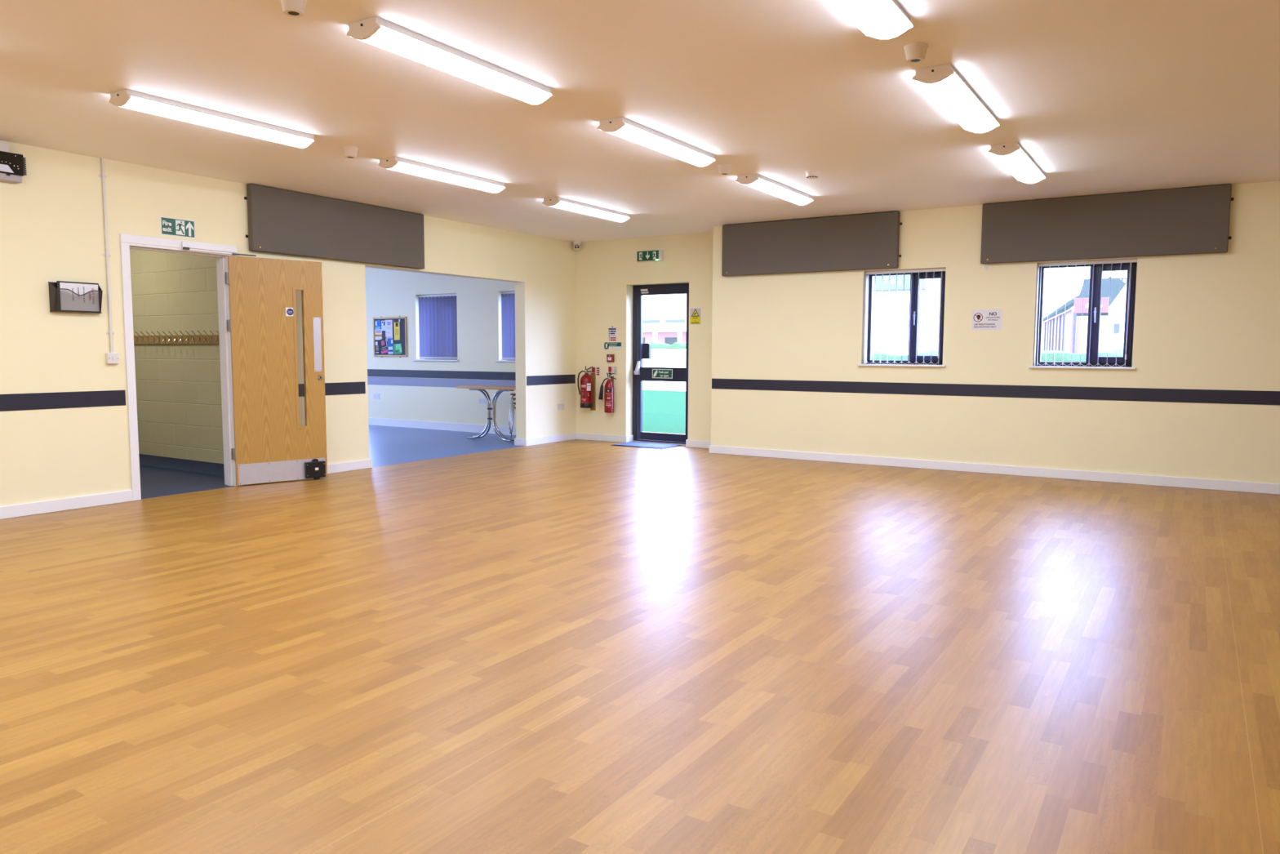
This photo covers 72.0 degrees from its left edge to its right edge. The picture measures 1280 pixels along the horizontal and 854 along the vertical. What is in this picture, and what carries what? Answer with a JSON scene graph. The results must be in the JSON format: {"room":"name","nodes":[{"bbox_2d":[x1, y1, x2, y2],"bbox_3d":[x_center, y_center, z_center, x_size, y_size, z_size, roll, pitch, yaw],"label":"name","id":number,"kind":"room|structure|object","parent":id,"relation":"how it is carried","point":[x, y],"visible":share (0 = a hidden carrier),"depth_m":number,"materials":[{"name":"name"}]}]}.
{"room":"community hall","nodes":[
{"label":"community hall","id":0,"kind":"room"},
{"bbox_2d":[129,248,223,463],"bbox_3d":[-5.472,-0.975,9.594,4.453,2.745,0.170,3,6,32],"label":"wall","id":1,"kind":"structure","parent":0,"point":[179,402],"depth_m":9.07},
{"bbox_2d":[133,329,219,343],"bbox_3d":[-5.462,-0.955,9.427,3.850,0.136,0.103,3,6,32],"label":"rail","id":2,"kind":"object","parent":1,"relation":"attached to","point":[171,339],"visible":0.58,"depth_m":8.98,"materials":[{"name":"brown wood"}]},
{"bbox_2d":[138,453,224,475],"bbox_3d":[-5.537,0.345,9.613,4.453,0.112,0.055,3,6,32],"label":"baseboard","id":3,"kind":"structure","parent":1,"relation":"attached to","point":[183,464],"depth_m":9.12,"materials":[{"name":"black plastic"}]},
{"bbox_2d":[0,140,576,506],"bbox_3d":[-4.414,-0.742,6.950,0.170,2.745,12.910,3,6,32],"label":"wall","id":4,"kind":"structure","parent":0,"point":[52,223],"depth_m":7.09,"materials":[{"name":"beige paint"}]},
{"bbox_2d":[0,141,26,183],"bbox_3d":[-4.680,-1.893,6.162,0.104,0.270,0.660,3,6,32],"label":"projector","id":5,"kind":"object","parent":4,"relation":"attached to","point":[12,166],"depth_m":6.34,"materials":[{"name":"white plastic"}]},
{"bbox_2d":[22,157,26,175],"bbox_3d":[-4.511,-1.902,6.434,0.060,0.126,0.020,3,6,32],"label":"air vent","id":6,"kind":"object","parent":5,"relation":"in","point":[24,158],"depth_m":6.42,"materials":[{"name":"black plastic"}]},
{"bbox_2d":[0,390,125,411],"bbox_3d":[-5.911,-0.012,4.470,0.004,0.124,6.428,3,6,32],"label":"trim","id":7,"kind":"structure","parent":4,"relation":"attached to","point":[13,402],"depth_m":6.77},
{"bbox_2d":[0,489,133,519],"bbox_3d":[-5.905,0.792,4.542,0.018,0.094,6.442,3,6,32],"label":"baseboard","id":8,"kind":"structure","parent":4,"relation":"attached to","point":[96,500],"depth_m":6.81,"materials":[{"name":"white paint"}]},
{"bbox_2d":[48,281,102,313],"bbox_3d":[-4.344,-0.997,6.795,0.087,0.228,0.362,3,6,32],"label":"rack","id":9,"kind":"object","parent":4,"relation":"attached to","point":[53,288],"visible":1,"depth_m":6.68,"materials":[{"name":"black plastic"}]},
{"bbox_2d":[56,280,99,311],"bbox_3d":[-4.344,-1.008,6.812,0.012,0.225,0.300,3,6,32],"label":"leaflet","id":10,"kind":"object","parent":9,"relation":"in","point":[68,300],"visible":1,"depth_m":6.80,"materials":[{"name":"white paper"}]},
{"bbox_2d":[98,157,114,352],"bbox_3d":[-4.234,-1.355,6.996,0.027,1.530,0.060,3,6,32],"label":"conduit","id":11,"kind":"object","parent":4,"relation":"attached to","point":[103,175],"visible":1,"depth_m":6.99,"materials":[{"name":"white plastic"}]},
{"bbox_2d":[105,352,119,364],"bbox_3d":[-4.231,-0.551,7.060,0.041,0.088,0.088,3,6,32],"label":"light switch","id":12,"kind":"object","parent":4,"relation":"attached to","point":[111,357],"visible":1,"depth_m":7.04,"materials":[{"name":"white plastic"}]},
{"bbox_2d":[160,216,195,238],"bbox_3d":[-3.924,-1.694,7.478,0.004,0.150,0.298,3,6,32],"label":"exit sign","id":13,"kind":"object","parent":4,"relation":"attached to","point":[170,226],"visible":1,"depth_m":7.47,"materials":[{"name":"green plastic"}]},
{"bbox_2d":[120,233,256,501],"bbox_3d":[-3.918,-0.517,7.683,0.259,2.174,1.158,3,6,32],"label":"door frame","id":14,"kind":"structure","parent":4,"relation":"in","point":[128,242],"depth_m":7.50,"materials":[{"name":"white paint"}]},
{"bbox_2d":[224,255,327,485],"bbox_3d":[-3.370,-0.515,8.210,0.864,2.080,0.091,-4,7,-41],"label":"door","id":15,"kind":"structure","parent":14,"relation":"attached to","point":[271,445],"depth_m":8.19,"materials":[{"name":"brown wood"}]},
{"bbox_2d":[243,458,372,485],"bbox_3d":[-3.325,0.435,8.775,0.188,0.094,1.491,3,6,32],"label":"baseboard","id":16,"kind":"structure","parent":4,"relation":"attached to","point":[363,464],"depth_m":9.10,"materials":[{"name":"white paint"}]},
{"bbox_2d":[297,382,365,396],"bbox_3d":[-3.266,-0.364,8.648,0.004,0.124,1.423,3,6,32],"label":"trim","id":17,"kind":"structure","parent":4,"relation":"attached to","point":[343,388],"depth_m":9.00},
{"bbox_2d":[244,183,424,269],"bbox_3d":[-2.985,-1.978,8.872,0.082,0.595,2.134,3,6,32],"label":"acoustic panel","id":18,"kind":"object","parent":4,"relation":"attached to","point":[281,221],"visible":1,"depth_m":8.71,"materials":[{"name":"grey fabric"}]},
{"bbox_2d":[514,432,576,446],"bbox_3d":[-1.274,0.161,12.031,0.206,0.094,1.123,3,6,32],"label":"baseboard","id":19,"kind":"structure","parent":4,"relation":"attached to","point":[548,439],"depth_m":11.83,"materials":[{"name":"white paint"}]},
{"bbox_2d":[526,374,575,385],"bbox_3d":[-1.194,-0.639,11.921,0.004,0.124,1.060,3,6,32],"label":"trim","id":20,"kind":"structure","parent":4,"relation":"attached to","point":[555,379],"depth_m":11.89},
{"bbox_2d":[557,403,564,409],"bbox_3d":[-1.085,-0.282,12.118,0.014,0.088,0.148,3,6,32],"label":"wall socket","id":21,"kind":"object","parent":4,"relation":"attached to","point":[560,406],"visible":1,"depth_m":12.11,"materials":[{"name":"white plastic"}]},
{"bbox_2d":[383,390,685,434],"bbox_3d":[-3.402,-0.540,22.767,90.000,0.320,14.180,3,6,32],"label":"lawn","id":22,"kind":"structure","parent":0,"point":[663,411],"depth_m":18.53,"materials":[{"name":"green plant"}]},
{"bbox_2d":[871,350,937,359],"bbox_3d":[5.410,-1.093,19.614,3.400,1.292,1.150,3,6,32],"label":"hedge","id":23,"kind":"object","parent":22,"relation":"on","point":[934,353],"visible":0.07,"depth_m":19.14,"materials":[{"name":"green plant"}]},
{"bbox_2d":[1040,348,1123,361],"bbox_3d":[9.064,-0.892,17.357,3.600,1.309,1.117,3,6,32],"label":"hedge","id":24,"kind":"object","parent":22,"relation":"on","point":[1050,353],"visible":0.12,"depth_m":17.29,"materials":[{"name":"green plant"}]},
{"bbox_2d":[364,231,713,441],"bbox_3d":[-3.123,-1.340,13.920,10.795,2.745,0.300,3,6,32],"label":"wall","id":25,"kind":"structure","parent":0,"point":[606,271],"depth_m":12.26,"materials":[{"name":"beige paint"}]},
{"bbox_2d":[373,393,379,399],"bbox_3d":[-4.367,-0.511,14.591,0.148,0.088,0.014,3,6,32],"label":"wall socket","id":26,"kind":"object","parent":25,"relation":"attached to","point":[375,395],"visible":1,"depth_m":14.59,"materials":[{"name":"white plastic"}]},
{"bbox_2d":[373,315,407,357],"bbox_3d":[-4.066,-1.466,14.316,0.775,0.664,0.020,3,6,32],"label":"notice board","id":27,"kind":"object","parent":25,"relation":"attached to","point":[403,324],"visible":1,"depth_m":14.22,"materials":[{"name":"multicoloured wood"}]},
{"bbox_2d":[374,339,379,354],"bbox_3d":[-4.322,-1.314,14.481,0.110,0.235,0.002,3,6,32],"label":"leaflet","id":28,"kind":"object","parent":27,"relation":"attached to","point":[376,341],"visible":1,"depth_m":14.48,"materials":[{"name":"grey paper"}]},
{"bbox_2d":[374,320,380,328],"bbox_3d":[-4.305,-1.677,14.448,0.130,0.145,0.002,3,6,32],"label":"leaflet","id":29,"kind":"object","parent":27,"relation":"attached to","point":[377,322],"visible":1,"depth_m":14.45,"materials":[{"name":"blue paper"}]},
{"bbox_2d":[374,328,382,339],"bbox_3d":[-4.297,-1.500,14.456,0.165,0.205,0.002,3,6,32],"label":"leaflet","id":30,"kind":"object","parent":27,"relation":"attached to","point":[378,332],"visible":1,"depth_m":14.45,"materials":[{"name":"paper"}]},
{"bbox_2d":[381,320,385,330],"bbox_3d":[-4.190,-1.655,14.375,0.100,0.165,0.001,3,6,32],"label":"leaflet","id":31,"kind":"object","parent":27,"relation":"attached to","point":[383,322],"visible":1,"depth_m":14.38,"materials":[{"name":"white paper"}]},
{"bbox_2d":[379,337,387,353],"bbox_3d":[-4.189,-1.327,14.397,0.208,0.263,0.002,3,6,32],"label":"leaflet","id":32,"kind":"object","parent":27,"relation":"attached to","point":[383,342],"visible":1,"depth_m":14.40,"materials":[{"name":"pink paper"}]},
{"bbox_2d":[385,320,392,339],"bbox_3d":[-4.083,-1.569,14.312,0.165,0.345,0.003,3,6,32],"label":"leaflet","id":33,"kind":"object","parent":27,"relation":"attached to","point":[388,323],"visible":1,"depth_m":14.31,"materials":[{"name":"white paper"}]},
{"bbox_2d":[386,337,393,354],"bbox_3d":[-4.058,-1.313,14.313,0.135,0.255,0.002,1,5,32],"label":"leaflet","id":34,"kind":"object","parent":27,"relation":"attached to","point":[390,341],"visible":1,"depth_m":14.31,"materials":[{"name":"blue paper"}]},
{"bbox_2d":[393,320,399,339],"bbox_3d":[-3.926,-1.560,14.213,0.132,0.310,0.001,3,6,32],"label":"leaflet","id":35,"kind":"object","parent":27,"relation":"attached to","point":[397,325],"visible":1,"depth_m":14.21,"materials":[{"name":"yellow paper"}]},
{"bbox_2d":[394,318,400,322],"bbox_3d":[-3.910,-1.715,14.189,0.150,0.055,0.001,3,6,32],"label":"leaflet","id":36,"kind":"object","parent":27,"relation":"attached to","point":[399,319],"visible":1,"depth_m":14.19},
{"bbox_2d":[393,342,402,354],"bbox_3d":[-3.916,-1.263,14.226,0.198,0.179,0.002,3,6,32],"label":"leaflet","id":37,"kind":"object","parent":27,"relation":"attached to","point":[397,347],"visible":1,"depth_m":14.23,"materials":[{"name":"green paper"}]},
{"bbox_2d":[413,359,458,361],"bbox_3d":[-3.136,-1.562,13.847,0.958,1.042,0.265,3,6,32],"label":"window sill","id":38,"kind":"structure","parent":25,"relation":"in","point":[414,359],"depth_m":13.79,"materials":[{"name":"white plastic"}]},
{"bbox_2d":[418,293,457,359],"bbox_3d":[-3.144,-1.574,13.842,0.889,1.013,0.062,3,6,32],"label":"vertical blind","id":39,"kind":"object","parent":25,"relation":"attached to","point":[437,313],"visible":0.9,"depth_m":13.86,"materials":[{"name":"blue fabric"}]},
{"bbox_2d":[367,368,515,380],"bbox_3d":[-4.280,-0.890,14.510,7.653,0.120,0.004,3,6,32],"label":"trim","id":40,"kind":"structure","parent":25,"relation":"attached to","point":[371,372],"depth_m":13.74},
{"bbox_2d":[367,376,515,387],"bbox_3d":[-4.281,-0.760,14.521,7.653,0.132,0.004,3,6,32],"label":"trim","id":41,"kind":"structure","parent":25,"relation":"attached to","point":[430,382],"depth_m":13.88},
{"bbox_2d":[368,417,515,435],"bbox_3d":[-4.287,-0.084,14.574,7.653,0.120,0.018,3,6,32],"label":"baseboard","id":42,"kind":"structure","parent":25,"relation":"attached to","point":[374,421],"depth_m":13.87,"materials":[{"name":"white paint"}]},
{"bbox_2d":[479,397,486,404],"bbox_3d":[-2.388,-0.398,13.348,0.148,0.088,0.014,3,6,32],"label":"wall socket","id":43,"kind":"object","parent":25,"relation":"attached to","point":[482,400],"visible":0.88,"depth_m":13.34,"materials":[{"name":"white plastic"}]},
{"bbox_2d":[495,360,515,361],"bbox_3d":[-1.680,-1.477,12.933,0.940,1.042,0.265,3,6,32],"label":"window sill","id":44,"kind":"structure","parent":25,"relation":"in","point":[496,360],"depth_m":13.02,"materials":[{"name":"white plastic"}]},
{"bbox_2d":[501,291,515,359],"bbox_3d":[-1.688,-1.489,12.927,0.871,1.013,0.062,3,6,32],"label":"vertical blind","id":45,"kind":"object","parent":25,"relation":"attached to","point":[508,298],"visible":0.27,"depth_m":13.09,"materials":[{"name":"blue fabric"}]},
{"bbox_2d":[577,365,592,408],"bbox_3d":[-0.736,-0.553,12.157,0.184,0.574,0.199,-4,6,-38],"label":"fire extinguisher","id":46,"kind":"object","parent":25,"relation":"attached to","point":[585,392],"visible":1,"depth_m":12.11,"materials":[{"name":"red metal"}]},
{"bbox_2d":[590,373,595,410],"bbox_3d":[-0.653,-0.484,12.239,0.078,0.503,0.020,3,6,32],"label":"batten","id":47,"kind":"object","parent":25,"relation":"attached to","point":[593,375],"visible":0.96,"depth_m":12.22,"materials":[{"name":"brown wood"}]},
{"bbox_2d":[588,366,599,375],"bbox_3d":[-0.634,-0.773,12.212,0.185,0.118,0.002,3,6,32],"label":"sign","id":48,"kind":"object","parent":25,"relation":"attached to","point":[596,371],"visible":0.96,"depth_m":12.20,"materials":[{"name":"red plastic"}]},
{"bbox_2d":[598,373,616,413],"bbox_3d":[-0.433,-0.469,12.004,0.265,0.544,0.134,3,6,32],"label":"fire extinguisher","id":49,"kind":"object","parent":25,"relation":"attached to","point":[609,386],"visible":1,"depth_m":11.96,"materials":[{"name":"red metal"}]},
{"bbox_2d":[606,354,614,361],"bbox_3d":[-0.404,-0.942,12.027,0.100,0.102,0.045,3,6,32],"label":"fire alarm call point","id":50,"kind":"object","parent":25,"relation":"attached to","point":[610,357],"visible":1,"depth_m":12.01,"materials":[{"name":"red plastic"}]},
{"bbox_2d":[608,326,616,341],"bbox_3d":[-0.378,-1.271,12.008,0.140,0.205,0.003,3,6,32],"label":"notice","id":51,"kind":"object","parent":25,"relation":"attached to","point":[611,331],"visible":1,"depth_m":12.01,"materials":[{"name":"white paper"}]},
{"bbox_2d":[608,366,617,374],"bbox_3d":[-0.375,-0.771,12.049,0.150,0.118,0.002,3,6,32],"label":"sign","id":52,"kind":"object","parent":25,"relation":"attached to","point":[611,369],"visible":1,"depth_m":12.05,"materials":[{"name":"white plastic"}]},
{"bbox_2d":[604,342,622,349],"bbox_3d":[-0.373,-1.109,12.019,0.292,0.104,0.003,3,6,32],"label":"sign","id":53,"kind":"object","parent":25,"relation":"attached to","point":[607,345],"visible":1,"depth_m":12.01,"materials":[{"name":"green plastic"}]},
{"bbox_2d":[636,249,663,262],"bbox_3d":[0.131,-2.248,11.566,0.384,0.134,0.066,3,6,32],"label":"exit light","id":54,"kind":"object","parent":25,"relation":"attached to","point":[656,255],"visible":1,"depth_m":11.54,"materials":[{"name":"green plastic"}]},
{"bbox_2d":[632,283,688,444],"bbox_3d":[0.326,-0.841,11.835,0.962,2.135,0.183,3,6,32],"label":"door","id":55,"kind":"structure","parent":25,"relation":"in","point":[641,350],"depth_m":11.95,"materials":[{"name":"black metal"}]},
{"bbox_2d":[689,307,700,324],"bbox_3d":[0.711,-1.421,11.306,0.152,0.205,0.002,3,6,32],"label":"notice","id":56,"kind":"object","parent":25,"relation":"attached to","point":[695,313],"visible":1,"depth_m":11.31,"materials":[{"name":"yellow plastic"}]},
{"bbox_2d":[0,424,1279,853],"bbox_3d":[-2.893,0.751,6.380,18.800,0.120,12.760,3,6,32],"label":"floor","id":57,"kind":"structure","parent":0,"point":[575,646],"depth_m":3.56,"materials":[{"name":"brown wood"}]},
{"bbox_2d":[455,385,515,441],"bbox_3d":[-2.067,-0.192,12.257,1.156,0.746,0.586,3,6,32],"label":"folding table","id":58,"kind":"object","parent":57,"relation":"on","point":[482,388],"visible":0.95,"depth_m":12.22,"materials":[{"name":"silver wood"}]},
{"bbox_2d":[510,406,515,438],"bbox_3d":[-1.536,-0.239,12.527,0.465,0.797,0.429,3,6,32],"label":"chair","id":59,"kind":"object","parent":57,"relation":"on","point":[513,406],"visible":0.1,"depth_m":12.48,"materials":[{"name":"silver metal"}]},
{"bbox_2d":[508,397,515,429],"bbox_3d":[-1.556,-0.364,12.529,0.465,0.797,0.429,3,6,32],"label":"chair","id":60,"kind":"object","parent":59,"relation":"on","point":[514,398],"visible":0.1,"depth_m":12.48,"materials":[{"name":"silver metal"}]},
{"bbox_2d":[507,393,515,425],"bbox_3d":[-1.566,-0.426,12.530,0.465,0.797,0.429,3,6,32],"label":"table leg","id":61,"kind":"object","parent":60,"relation":"on","point":[513,394],"visible":0.15,"depth_m":12.47,"materials":[{"name":"silver metal"}]},
{"bbox_2d":[509,402,515,434],"bbox_3d":[-1.546,-0.301,12.528,0.465,0.797,0.429,3,6,32],"label":"chair","id":62,"kind":"object","parent":59,"relation":"on","point":[514,403],"visible":0.08,"depth_m":12.47,"materials":[{"name":"silver metal"}]},
{"bbox_2d":[610,441,682,448],"bbox_3d":[0.086,0.240,11.645,0.795,0.011,0.515,3,6,32],"label":"door mat","id":63,"kind":"object","parent":57,"relation":"on","point":[633,444],"visible":1,"depth_m":11.57,"materials":[{"name":"black plastic"}]},
{"bbox_2d":[0,0,1279,241],"bbox_3d":[0.441,-1.967,3.951,11.447,0.250,13.210,3,6,32],"label":"ceiling","id":64,"kind":"structure","parent":0,"point":[1104,96],"depth_m":5.23,"materials":[{"name":"paint"}]},
{"bbox_2d":[109,88,315,148],"bbox_3d":[-2.699,-1.960,5.670,0.212,0.083,1.288,3,6,32],"label":"light","id":65,"kind":"object","parent":64,"relation":"attached to","point":[128,99],"visible":1,"depth_m":5.52,"materials":[{"name":"white plastic"}]},
{"bbox_2d":[280,0,307,17],"bbox_3d":[-1.477,-1.797,3.750,0.114,0.068,0.114,3,6,32],"label":"ceiling sensor","id":66,"kind":"object","parent":64,"relation":"attached to","point":[295,8],"visible":1,"depth_m":3.72,"materials":[{"name":"beige plastic"}]},
{"bbox_2d":[342,146,358,158],"bbox_3d":[-2.156,-2.042,6.553,0.114,0.068,0.114,3,6,32],"label":"ceiling sensor","id":67,"kind":"object","parent":64,"relation":"attached to","point":[349,152],"visible":1,"depth_m":6.52,"materials":[{"name":"beige plastic"}]},
{"bbox_2d":[377,156,506,193],"bbox_3d":[-1.632,-2.108,7.417,0.212,0.083,1.288,3,6,32],"label":"light","id":68,"kind":"object","parent":64,"relation":"attached to","point":[394,163],"visible":1,"depth_m":7.27,"materials":[{"name":"white plastic"}]},
{"bbox_2d":[346,16,553,105],"bbox_3d":[-0.924,-1.857,4.549,0.212,0.083,1.288,3,6,32],"label":"light","id":69,"kind":"object","parent":64,"relation":"attached to","point":[375,31],"visible":1,"depth_m":4.37,"materials":[{"name":"white plastic"}]},
{"bbox_2d":[573,240,581,250],"bbox_3d":[-0.868,-2.489,12.108,0.117,0.128,0.121,3,6,32],"label":"security camera","id":70,"kind":"object","parent":64,"relation":"attached to","point":[576,246],"visible":1,"depth_m":12.07,"materials":[{"name":"beige plastic"}]},
{"bbox_2d":[542,196,630,222],"bbox_3d":[-0.536,-2.257,9.185,0.212,0.083,1.288,3,6,32],"label":"light","id":71,"kind":"object","parent":64,"relation":"attached to","point":[556,202],"visible":1,"depth_m":9.02,"materials":[{"name":"white plastic"}]},
{"bbox_2d":[597,116,715,167],"bbox_3d":[0.151,-1.999,6.242,0.212,0.083,1.288,3,6,32],"label":"light","id":72,"kind":"object","parent":64,"relation":"attached to","point":[622,127],"visible":1,"depth_m":6.06,"materials":[{"name":"white plastic"}]},
{"bbox_2d":[717,164,732,174],"bbox_3d":[0.686,-2.080,7.118,0.114,0.068,0.114,3,6,32],"label":"ceiling sensor","id":73,"kind":"object","parent":64,"relation":"attached to","point":[724,169],"visible":1,"depth_m":7.08,"materials":[{"name":"beige plastic"}]},
{"bbox_2d":[735,173,813,205],"bbox_3d":[1.248,-2.149,8.017,0.212,0.083,1.288,3,6,32],"label":"light","id":74,"kind":"object","parent":64,"relation":"attached to","point":[757,181],"visible":1,"depth_m":7.82,"materials":[{"name":"white plastic"}]},
{"bbox_2d":[805,169,818,178],"bbox_3d":[1.436,-2.101,7.342,0.110,0.060,0.110,3,6,32],"label":"smoke detector","id":75,"kind":"object","parent":64,"relation":"attached to","point":[811,174],"visible":1,"depth_m":7.30,"materials":[{"name":"beige plastic"}]},
{"bbox_2d":[829,0,914,40],"bbox_3d":[0.798,-1.756,3.464,0.212,0.083,1.288,3,6,32],"label":"light","id":76,"kind":"object","parent":64,"relation":"attached to","point":[880,20],"visible":1,"depth_m":3.78,"materials":[{"name":"white plastic"}]},
{"bbox_2d":[903,42,928,62],"bbox_3d":[1.355,-1.836,4.327,0.114,0.068,0.114,3,6,32],"label":"ceiling sensor","id":77,"kind":"object","parent":64,"relation":"attached to","point":[915,52],"visible":1,"depth_m":4.29,"materials":[{"name":"beige plastic"}]},
{"bbox_2d":[912,63,999,133],"bbox_3d":[1.882,-1.900,5.172,0.212,0.083,1.288,3,6,32],"label":"light","id":78,"kind":"object","parent":64,"relation":"attached to","point":[944,84],"visible":1,"depth_m":4.97,"materials":[{"name":"white plastic"}]},
{"bbox_2d":[988,142,1045,183],"bbox_3d":[2.960,-2.043,6.871,0.212,0.083,1.288,3,6,32],"label":"light","id":79,"kind":"object","parent":64,"relation":"attached to","point":[1011,156],"visible":1,"depth_m":6.65,"materials":[{"name":"white plastic"}]},
{"bbox_2d":[711,180,1279,484],"bbox_3d":[4.758,-0.845,8.536,8.905,2.745,0.434,3,6,32],"label":"wall","id":80,"kind":"structure","parent":0,"point":[1207,321],"depth_m":8.94,"materials":[{"name":"beige paint"}]},
{"bbox_2d":[721,211,902,275],"bbox_3d":[1.886,-2.050,9.947,2.112,0.595,0.082,3,6,32],"label":"acoustic panel","id":81,"kind":"object","parent":80,"relation":"attached to","point":[860,242],"visible":1,"depth_m":9.87,"materials":[{"name":"grey fabric"}]},
{"bbox_2d":[857,271,946,367],"bbox_3d":[2.876,-1.180,9.560,0.944,1.041,0.269,3,6,32],"label":"window","id":82,"kind":"structure","parent":80,"relation":"in","point":[914,290],"depth_m":9.56,"materials":[{"name":"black metal"}]},
{"bbox_2d":[865,267,945,364],"bbox_3d":[2.865,-1.191,9.542,0.866,1.012,0.091,3,6,32],"label":"vertical blind","id":83,"kind":"object","parent":82,"relation":"attached to","point":[940,269],"visible":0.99,"depth_m":9.56,"materials":[{"name":"white fabric"}]},
{"bbox_2d":[576,432,1279,494],"bbox_3d":[3.661,0.405,9.420,10.977,0.094,0.612,3,6,32],"label":"baseboard","id":84,"kind":"structure","parent":80,"relation":"attached to","point":[1166,481],"depth_m":9.11,"materials":[{"name":"white paint"}]},
{"bbox_2d":[971,309,1002,330],"bbox_3d":[3.552,-1.097,9.020,0.292,0.212,0.002,3,6,32],"label":"sign","id":85,"kind":"object","parent":80,"relation":"attached to","point":[982,319],"visible":1,"depth_m":9.02,"materials":[{"name":"white paper"}]},
{"bbox_2d":[711,378,1279,404],"bbox_3d":[4.515,-0.319,8.475,8.599,0.124,0.004,3,6,32],"label":"trim","id":86,"kind":"structure","parent":80,"relation":"attached to","point":[1174,395],"depth_m":8.91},
{"bbox_2d":[1028,262,1137,369],"bbox_3d":[4.357,-1.097,8.630,0.938,1.046,0.269,3,6,32],"label":"window","id":87,"kind":"structure","parent":80,"relation":"in","point":[1097,277],"depth_m":8.61,"materials":[{"name":"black metal"}]},
{"bbox_2d":[1036,258,1137,366],"bbox_3d":[4.346,-1.108,8.611,0.860,1.017,0.092,3,6,32],"label":"vertical blind","id":88,"kind":"object","parent":87,"relation":"attached to","point":[1126,260],"visible":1,"depth_m":8.61,"materials":[{"name":"white fabric"}]},
{"bbox_2d":[980,183,1233,270],"bbox_3d":[4.372,-1.877,8.388,2.117,0.657,0.082,3,6,32],"label":"acoustic panel","id":89,"kind":"object","parent":80,"relation":"attached to","point":[1188,220],"visible":1,"depth_m":8.31,"materials":[{"name":"grey fabric"}]},
{"label":"outside","id":90,"kind":"structure","parent":0,"visible":0},
{"bbox_2d":[642,362,685,391],"bbox_3d":[17.402,-4.925,74.297,130.000,0.320,95.500,3,6,32],"label":"path","id":91,"kind":"structure","parent":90,"point":[646,385],"depth_m":33.96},
{"bbox_2d":[652,357,662,367],"bbox_3d":[1.030,-3.804,53.610,0.710,0.895,0.070,3,6,32],"label":"hoop","id":92,"kind":"object","parent":91,"relation":"on","point":[654,357],"visible":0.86,"depth_m":53.51,"materials":[{"name":"metal"}]},
{"bbox_2d":[642,348,686,363],"bbox_3d":[-0.383,-7.660,94.670,22.000,1.480,0.250,3,6,32],"label":"wall","id":93,"kind":"structure","parent":91,"relation":"on","point":[662,353],"depth_m":92.46,"materials":[{"name":"white paint"}]},
{"bbox_2d":[642,307,686,344],"bbox_3d":[1.820,-11.988,114.715,52.000,6.600,11.000,3,6,32],"label":"school building","id":94,"kind":"structure","parent":91,"relation":"on","point":[663,325],"depth_m":109.86,"materials":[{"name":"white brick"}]},
{"bbox_2d":[649,341,686,348],"bbox_3d":[0.441,-8.817,103.403,22.000,2.424,1.165,3,6,32],"label":"hedge","id":95,"kind":"object","parent":91,"relation":"on","point":[675,345],"visible":0.07,"depth_m":101.06,"materials":[{"name":"green plant"}]},
{"bbox_2d":[662,357,673,367],"bbox_3d":[1.706,-3.765,53.185,0.710,0.895,0.070,3,6,32],"label":"hoop","id":96,"kind":"object","parent":91,"relation":"on","point":[665,357],"visible":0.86,"depth_m":53.19,"materials":[{"name":"metal"}]},
{"bbox_2d":[674,357,684,367],"bbox_3d":[2.383,-3.726,52.760,0.710,0.895,0.070,3,6,32],"label":"hoop","id":97,"kind":"object","parent":91,"relation":"on","point":[677,357],"visible":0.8,"depth_m":52.74,"materials":[{"name":"metal"}]},
{"bbox_2d":[871,274,940,355],"bbox_3d":[9.487,-4.950,31.488,5.100,7.000,8.100,3,6,32],"label":"house","id":98,"kind":"structure","parent":91,"relation":"on","point":[929,294],"depth_m":27.71,"materials":[{"name":"grey metal"}]},
{"bbox_2d":[1041,276,1111,353],"bbox_3d":[18.924,-3.876,37.751,2.474,3.850,16.362,2,5,21],"label":"barn","id":99,"kind":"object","parent":91,"relation":"on","point":[1068,335],"visible":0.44,"depth_m":34.40,"materials":[{"name":"grey metal"}]},
{"bbox_2d":[1072,277,1126,354],"bbox_3d":[15.865,-3.221,25.708,5.400,4.600,5.280,3,6,32],"label":"gabled house","id":100,"kind":"structure","parent":91,"relation":"on","point":[1114,297],"depth_m":24.94,"materials":[{"name":"grey metal"}]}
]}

